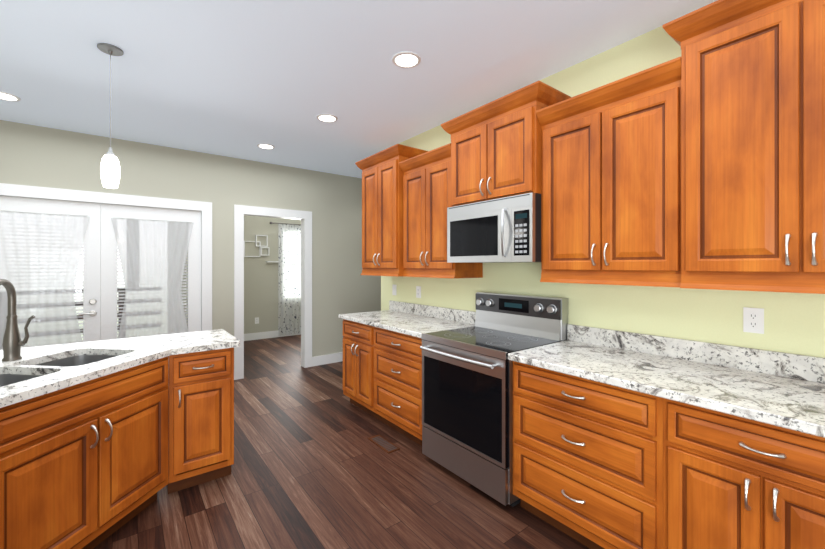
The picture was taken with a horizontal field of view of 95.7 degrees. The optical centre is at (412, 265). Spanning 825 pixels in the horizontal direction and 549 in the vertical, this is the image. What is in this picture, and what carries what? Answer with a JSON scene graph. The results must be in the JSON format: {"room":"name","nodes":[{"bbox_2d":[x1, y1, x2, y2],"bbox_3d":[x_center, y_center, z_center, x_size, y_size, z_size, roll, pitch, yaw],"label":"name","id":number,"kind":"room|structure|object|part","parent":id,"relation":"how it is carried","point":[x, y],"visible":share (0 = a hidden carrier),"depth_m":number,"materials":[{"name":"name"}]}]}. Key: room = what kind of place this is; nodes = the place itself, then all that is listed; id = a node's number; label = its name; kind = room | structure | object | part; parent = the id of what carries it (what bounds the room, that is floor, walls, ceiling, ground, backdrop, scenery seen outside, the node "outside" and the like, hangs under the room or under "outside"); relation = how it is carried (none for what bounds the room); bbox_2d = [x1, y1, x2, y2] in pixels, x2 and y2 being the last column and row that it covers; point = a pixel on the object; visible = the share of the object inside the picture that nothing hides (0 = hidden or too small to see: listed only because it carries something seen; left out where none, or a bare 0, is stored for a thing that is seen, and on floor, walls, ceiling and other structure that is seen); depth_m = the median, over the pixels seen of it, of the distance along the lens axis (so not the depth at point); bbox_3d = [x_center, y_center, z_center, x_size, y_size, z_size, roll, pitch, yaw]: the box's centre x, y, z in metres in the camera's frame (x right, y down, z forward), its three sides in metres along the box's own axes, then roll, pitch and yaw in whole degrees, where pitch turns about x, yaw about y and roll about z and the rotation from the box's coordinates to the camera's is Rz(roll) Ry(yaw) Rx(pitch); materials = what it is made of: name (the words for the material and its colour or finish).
{"room":"kitchen","nodes":[
{"label":"kitchen","id":0,"kind":"room"},
{"bbox_2d":[0,120,379,356],"bbox_3d":[-2.186,0.040,4.688,5.280,2.740,0.100,0,0,-37],"label":"wall","id":1,"kind":"structure","parent":0,"point":[38,156],"depth_m":4.68,"materials":[{"name":"beige paint"}]},
{"bbox_2d":[0,196,100,341],"bbox_3d":[-3.581,0.382,3.577,0.912,2.044,0.096,0,0,-37],"label":"french door","id":2,"kind":"structure","parent":1,"relation":"in","point":[91,288],"depth_m":3.80,"materials":[{"name":"white paint"}]},
{"bbox_2d":[0,210,89,349],"bbox_3d":[-3.571,0.322,3.563,0.766,1.654,0.042,0,0,-37],"label":"door curtain","id":3,"kind":"object","parent":2,"relation":"attached to","point":[40,253],"visible":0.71,"depth_m":3.57,"materials":[{"name":"white fabric"}]},
{"bbox_2d":[101,204,200,339],"bbox_3d":[-2.871,0.382,4.152,0.912,2.044,0.048,0,0,-37],"label":"french door","id":4,"kind":"structure","parent":1,"relation":"in","point":[109,288],"depth_m":3.99,"materials":[{"name":"white paint"}]},
{"bbox_2d":[111,217,193,338],"bbox_3d":[-2.846,0.322,4.120,0.766,1.654,0.042,0,0,-37],"label":"door curtain","id":5,"kind":"object","parent":4,"relation":"attached to","point":[152,254],"visible":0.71,"depth_m":4.11,"materials":[{"name":"white fabric"}]},
{"bbox_2d":[0,183,311,379],"bbox_3d":[-2.745,0.330,4.259,3.290,2.160,0.136,0,0,-37],"label":"door frame","id":6,"kind":"structure","parent":1,"relation":"attached to","point":[204,208],"depth_m":4.60,"materials":[{"name":"white paint"}]},
{"bbox_2d":[244,235,269,256],"bbox_3d":[-2.957,-0.370,7.090,0.460,0.420,0.050,0,0,-37],"label":"wall shelf","id":7,"kind":"object","parent":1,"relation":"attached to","point":[260,248],"visible":1,"depth_m":7.12,"materials":[{"name":"white paint"}]},
{"bbox_2d":[244,330,300,340],"bbox_3d":[-2.817,1.345,7.219,2.999,0.130,0.016,0,0,-37],"label":"baseboard","id":8,"kind":"structure","parent":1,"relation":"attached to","point":[270,334],"depth_m":7.16,"materials":[{"name":"white paint"}]},
{"bbox_2d":[270,222,300,335],"bbox_3d":[-2.200,0.268,7.639,1.410,2.225,0.100,0,0,-37],"label":"window curtain","id":9,"kind":"object","parent":1,"relation":"hanging from","point":[289,280],"visible":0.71,"depth_m":7.41,"materials":[{"name":"grey fabric"}]},
{"bbox_2d":[312,352,342,365],"bbox_3d":[-0.770,1.345,5.701,1.599,0.130,0.014,0,0,-37],"label":"baseboard","id":10,"kind":"structure","parent":1,"relation":"attached to","point":[326,359],"depth_m":5.35,"materials":[{"name":"white paint"}]},
{"bbox_2d":[93,335,589,548],"bbox_3d":[-0.940,1.435,2.966,5.400,0.050,9.250,0,0,-37],"label":"floor","id":11,"kind":"structure","parent":0,"point":[313,466],"depth_m":2.31,"materials":[{"name":"brown wood"}]},
{"bbox_2d":[0,355,168,548],"bbox_3d":[-1.804,0.973,1.833,0.674,0.875,0.900,0,0,8],"label":"base cabinet","id":12,"kind":"object","parent":11,"relation":"on","point":[84,465],"visible":1,"depth_m":1.73,"materials":[{"name":"brown wood"}]},
{"bbox_2d":[0,329,239,407],"bbox_3d":[-1.731,0.516,1.485,2.138,0.036,1.996,0,0,-37],"label":"countertop","id":13,"kind":"structure","parent":12,"relation":"on","point":[132,352],"depth_m":2.09,"materials":[{"name":"white stone"}]},
{"bbox_2d":[0,279,35,361],"bbox_3d":[-2.059,0.282,1.917,0.164,0.431,0.218,0,0,-37],"label":"faucet","id":14,"kind":"object","parent":13,"relation":"on","point":[13,343],"visible":1,"depth_m":1.95,"materials":[{"name":"silver metal"}]},
{"bbox_2d":[0,374,42,386],"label":"sink bowl","id":15,"kind":"object","parent":13,"relation":"attached to","point":[9,379],"depth_m":1.84,"materials":[{"name":"silver metal"}]},
{"bbox_2d":[36,355,116,366],"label":"sink bowl","id":16,"kind":"object","parent":13,"relation":"attached to","point":[78,360],"depth_m":2.22,"materials":[{"name":"silver metal"}]},
{"bbox_2d":[166,347,233,493],"bbox_3d":[-1.465,0.973,2.541,0.360,0.875,0.584,0,0,-37],"label":"base cabinet","id":17,"kind":"object","parent":11,"relation":"on","point":[201,417],"visible":0.94,"depth_m":2.34,"materials":[{"name":"brown wood"}]},
{"bbox_2d":[343,319,381,420],"bbox_3d":[-0.306,0.973,3.735,0.654,0.875,0.600,0,0,-37],"label":"base cabinet","id":18,"kind":"object","parent":11,"relation":"on","point":[358,364],"visible":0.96,"depth_m":3.52,"materials":[{"name":"brown wood"}]},
{"bbox_2d":[368,435,399,453],"bbox_3d":[-0.229,1.407,2.951,0.110,0.006,0.300,0,0,-37],"label":"floor vent","id":19,"kind":"object","parent":11,"relation":"in","point":[384,444],"visible":1,"depth_m":2.93,"materials":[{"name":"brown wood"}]},
{"bbox_2d":[374,327,422,445],"bbox_3d":[0.101,0.973,3.205,0.654,0.875,0.735,0,0,-37],"label":"base cabinet","id":20,"kind":"object","parent":11,"relation":"on","point":[397,381],"visible":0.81,"depth_m":3.01,"materials":[{"name":"brown wood"}]},
{"bbox_2d":[339,301,475,337],"bbox_3d":[-0.083,0.464,3.454,0.643,0.142,1.358,0,0,-37],"label":"countertop","id":21,"kind":"structure","parent":20,"relation":"on","point":[414,320],"depth_m":3.38,"materials":[{"name":"white stone"}]},
{"bbox_2d":[420,292,567,506],"bbox_3d":[0.528,0.815,2.586,0.729,1.190,0.755,0,0,-37],"label":"range","id":22,"kind":"object","parent":11,"relation":"on","point":[467,404],"visible":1,"depth_m":2.43,"materials":[{"name":"silver metal"}]},
{"bbox_2d":[513,361,662,548],"bbox_3d":[1.020,0.973,2.007,0.654,0.875,0.755,0,0,-37],"label":"base cabinet","id":23,"kind":"object","parent":11,"relation":"on","point":[587,463],"visible":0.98,"depth_m":1.77,"materials":[{"name":"brown wood"}]},
{"bbox_2d":[508,324,824,437],"bbox_3d":[1.400,0.464,1.521,0.643,0.142,1.988,0,0,-37],"label":"countertop","id":24,"kind":"structure","parent":23,"relation":"on","point":[782,389],"depth_m":1.70,"materials":[{"name":"white stone"}]},
{"bbox_2d":[663,398,824,548],"bbox_3d":[1.436,0.973,1.465,0.654,0.875,0.610,0,0,-37],"label":"base cabinet","id":25,"kind":"object","parent":11,"relation":"on","point":[732,482],"visible":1,"depth_m":1.34,"materials":[{"name":"brown wood"}]},
{"bbox_2d":[0,0,716,177],"bbox_3d":[-0.940,-1.380,2.966,5.400,0.100,9.250,0,0,-37],"label":"ceiling","id":26,"kind":"structure","parent":0,"point":[240,79],"depth_m":2.46,"materials":[{"name":"paint"}]},
{"bbox_2d":[0,91,20,101],"bbox_3d":[-3.202,-1.325,2.925,0.190,0.008,0.190,0,0,-37],"label":"recessed light","id":27,"kind":"object","parent":26,"relation":"in","point":[7,96],"visible":0.96,"depth_m":2.95,"materials":[{"name":"white paint"}]},
{"bbox_2d":[97,43,123,188],"bbox_3d":[-1.855,-0.904,2.295,0.128,0.851,0.128,0,0,-37],"label":"pendant light","id":28,"kind":"object","parent":26,"relation":"hanging from","point":[110,49],"depth_m":2.27,"materials":[{"name":"white glass"}]},
{"bbox_3d":[-1.855,-0.578,2.295,0.095,0.200,0.095,0,0,-37],"label":"pendant light shade","id":29,"kind":"part","parent":28,"relation":"part of","materials":[{"name":"white glass"}]},
{"bbox_2d":[257,143,274,148],"bbox_3d":[-1.634,-1.325,4.166,0.190,0.008,0.190,0,0,-37],"label":"recessed light","id":30,"kind":"object","parent":26,"relation":"in","point":[265,146],"visible":0.98,"depth_m":4.16,"materials":[{"name":"white paint"}]},
{"bbox_2d":[316,114,337,122],"bbox_3d":[-0.769,-1.325,3.368,0.190,0.008,0.190,0,0,-37],"label":"recessed light","id":31,"kind":"object","parent":26,"relation":"in","point":[329,118],"visible":1,"depth_m":3.36,"materials":[{"name":"white paint"}]},
{"bbox_2d":[392,52,420,67],"bbox_3d":[-0.039,-1.325,2.416,0.190,0.008,0.190,0,0,-37],"label":"recessed light","id":32,"kind":"object","parent":26,"relation":"in","point":[406,59],"visible":1,"depth_m":2.40,"materials":[{"name":"white paint"}]},
{"bbox_2d":[380,26,824,357],"bbox_3d":[1.309,0.040,2.252,0.100,2.740,5.380,0,0,-37],"label":"wall","id":33,"kind":"structure","parent":0,"point":[794,323],"depth_m":2.18,"materials":[{"name":"yellow paint"}]},
{"bbox_2d":[355,144,427,276],"bbox_3d":[-0.205,-0.496,3.795,0.421,1.196,0.780,0,0,-37],"label":"upper cabinet","id":34,"kind":"object","parent":33,"relation":"attached to","point":[382,213],"visible":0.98,"depth_m":3.61,"materials":[{"name":"brown wood"}]},
{"bbox_2d":[392,284,395,294],"bbox_3d":[-0.202,0.270,4.131,0.010,0.118,0.073,0,0,-37],"label":"light switch","id":35,"kind":"object","parent":33,"relation":"attached to","point":[393,289],"visible":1,"depth_m":4.13,"materials":[{"name":"white plastic"}]},
{"bbox_2d":[416,286,420,297],"bbox_3d":[0.061,0.270,3.790,0.007,0.118,0.073,0,0,-37],"label":"electrical outlet","id":36,"kind":"object","parent":33,"relation":"attached to","point":[418,291],"visible":1,"depth_m":3.79,"materials":[{"name":"white plastic"}]},
{"bbox_2d":[399,143,482,278],"bbox_3d":[0.228,-0.421,3.271,0.371,1.046,0.688,0,0,-37],"label":"upper cabinet","id":37,"kind":"object","parent":33,"relation":"attached to","point":[426,190],"visible":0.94,"depth_m":3.14,"materials":[{"name":"brown wood"}]},
{"bbox_2d":[441,81,570,206],"bbox_3d":[0.650,-0.769,2.681,0.421,0.649,0.868,0,0,-37],"label":"upper cabinet","id":38,"kind":"object","parent":33,"relation":"attached to","point":[496,149],"visible":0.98,"depth_m":2.48,"materials":[{"name":"brown wood"}]},
{"bbox_2d":[447,192,540,262],"bbox_3d":[0.634,-0.232,2.667,0.463,0.420,0.756,0,0,-37],"label":"over-the-range microwave","id":39,"kind":"object","parent":38,"relation":"attached to","point":[504,230],"visible":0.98,"depth_m":2.48,"materials":[{"name":"silver metal"}]},
{"bbox_2d":[536,57,680,287],"bbox_3d":[1.129,-0.421,2.097,0.371,1.046,0.748,0,0,-37],"label":"upper cabinet","id":40,"kind":"object","parent":33,"relation":"attached to","point":[611,183],"visible":0.96,"depth_m":1.95,"materials":[{"name":"brown wood"}]},
{"bbox_2d":[662,0,824,293],"bbox_3d":[1.570,-0.496,1.482,0.421,1.196,0.872,0,0,-37],"label":"upper cabinet","id":41,"kind":"object","parent":33,"relation":"attached to","point":[752,145],"visible":1,"depth_m":1.48,"materials":[{"name":"brown wood"}]},
{"bbox_2d":[743,307,763,333],"bbox_3d":[1.613,0.260,1.767,0.007,0.118,0.073,0,0,-37],"label":"electrical outlet","id":42,"kind":"object","parent":33,"relation":"attached to","point":[753,320],"visible":1,"depth_m":1.76,"materials":[{"name":"white plastic"}]},
{"label":"outside","id":43,"kind":"structure","parent":0,"visible":0},
{"bbox_2d":[74,220,154,339],"bbox_3d":[-6.536,-1.090,5.824,16.000,7.000,6.800,0,0,-37],"label":"sky","id":44,"kind":"structure","parent":43,"point":[80,283],"depth_m":9.00,"materials":[{"name":"white"}]},
{"bbox_3d":[-5.733,1.480,4.490,4.650,0.100,3.895,0,0,-37],"label":"deck","id":45,"kind":"object","parent":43,"visible":0},
{"bbox_2d":[74,288,124,332],"bbox_3d":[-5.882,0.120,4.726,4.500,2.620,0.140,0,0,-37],"label":"railing","id":46,"kind":"object","parent":45,"relation":"on","point":[119,295],"depth_m":5.73,"materials":[{"name":"grey"}]}
]}

